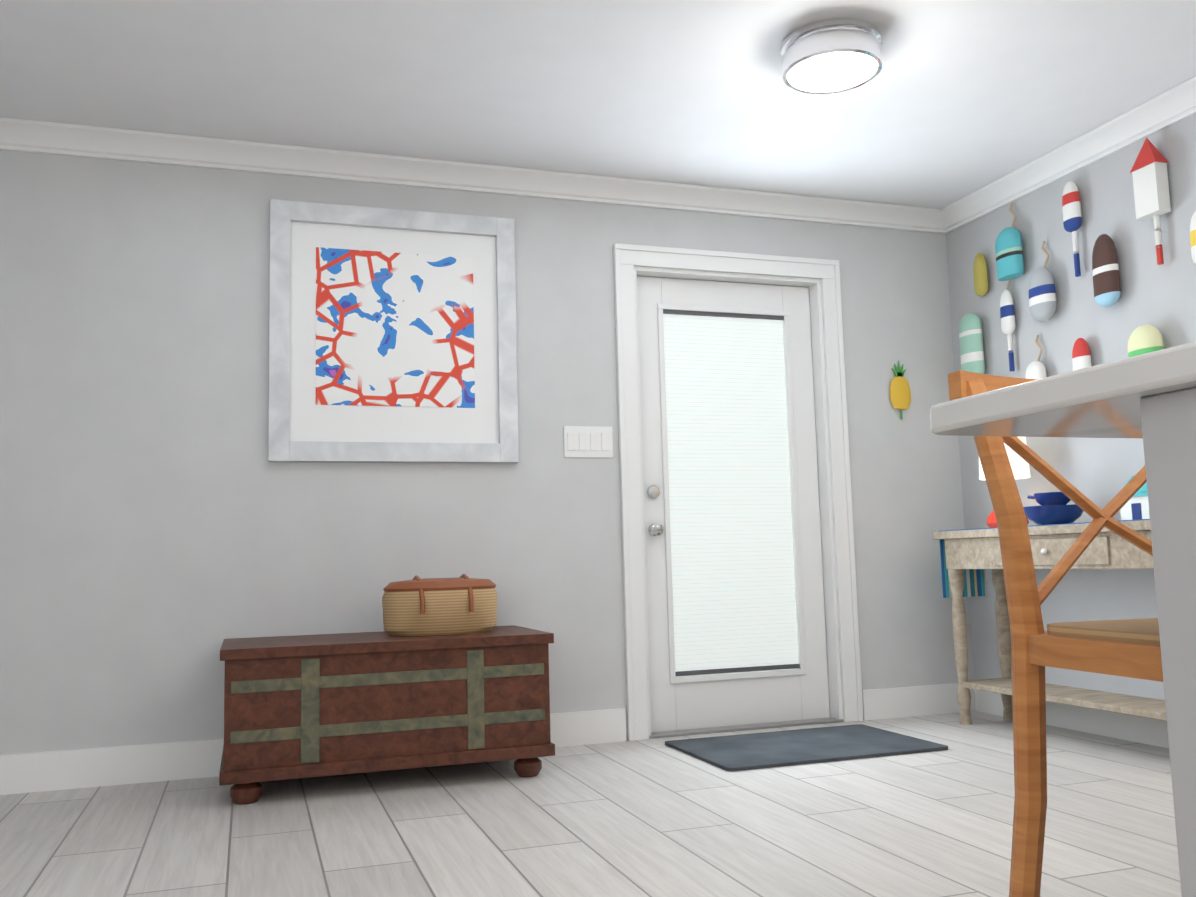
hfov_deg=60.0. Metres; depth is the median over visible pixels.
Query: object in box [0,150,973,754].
wall
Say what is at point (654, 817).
floor
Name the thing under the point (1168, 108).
crown molding
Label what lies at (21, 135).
crown molding
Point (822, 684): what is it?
door
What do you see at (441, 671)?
chest
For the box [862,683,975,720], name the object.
baseboard
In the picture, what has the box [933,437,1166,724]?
console table
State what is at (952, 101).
ceiling
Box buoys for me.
[959,137,1195,378]
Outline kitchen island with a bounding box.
[1097,385,1195,896]
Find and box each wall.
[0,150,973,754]
[946,114,1195,699]
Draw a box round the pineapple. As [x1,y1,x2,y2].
[890,361,910,418]
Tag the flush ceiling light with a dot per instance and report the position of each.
(834, 55)
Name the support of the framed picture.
attached to the wall at (166, 528)
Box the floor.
[0,711,1180,896]
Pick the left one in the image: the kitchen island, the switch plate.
the switch plate
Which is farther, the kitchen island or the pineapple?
the pineapple
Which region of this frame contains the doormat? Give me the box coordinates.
[665,724,947,770]
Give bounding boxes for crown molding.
[0,117,948,233]
[940,76,1195,231]
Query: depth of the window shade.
4.77 m
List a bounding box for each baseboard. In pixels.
[0,708,625,794]
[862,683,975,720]
[972,689,1168,747]
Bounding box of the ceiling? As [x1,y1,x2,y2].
[0,0,1195,208]
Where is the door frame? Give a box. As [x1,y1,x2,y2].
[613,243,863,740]
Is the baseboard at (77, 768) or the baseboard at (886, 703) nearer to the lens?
the baseboard at (77, 768)
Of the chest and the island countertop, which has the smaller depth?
the island countertop
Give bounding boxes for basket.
[382,574,497,635]
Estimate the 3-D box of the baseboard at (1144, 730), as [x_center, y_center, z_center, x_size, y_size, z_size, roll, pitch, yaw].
[2.111,1.081,4.067,0.026,0.135,1.916,1,-7,-19]
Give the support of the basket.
on the chest
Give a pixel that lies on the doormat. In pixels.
(740, 752)
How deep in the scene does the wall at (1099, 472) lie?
4.33 m
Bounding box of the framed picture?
[268,199,518,462]
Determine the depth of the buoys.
4.34 m
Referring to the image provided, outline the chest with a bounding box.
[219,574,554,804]
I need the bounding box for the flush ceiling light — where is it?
[780,18,881,93]
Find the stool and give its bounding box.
[948,370,1162,896]
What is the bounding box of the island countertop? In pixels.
[929,341,1195,437]
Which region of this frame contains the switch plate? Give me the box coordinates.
[564,426,612,457]
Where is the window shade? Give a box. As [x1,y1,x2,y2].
[663,309,799,675]
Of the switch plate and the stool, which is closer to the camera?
the stool

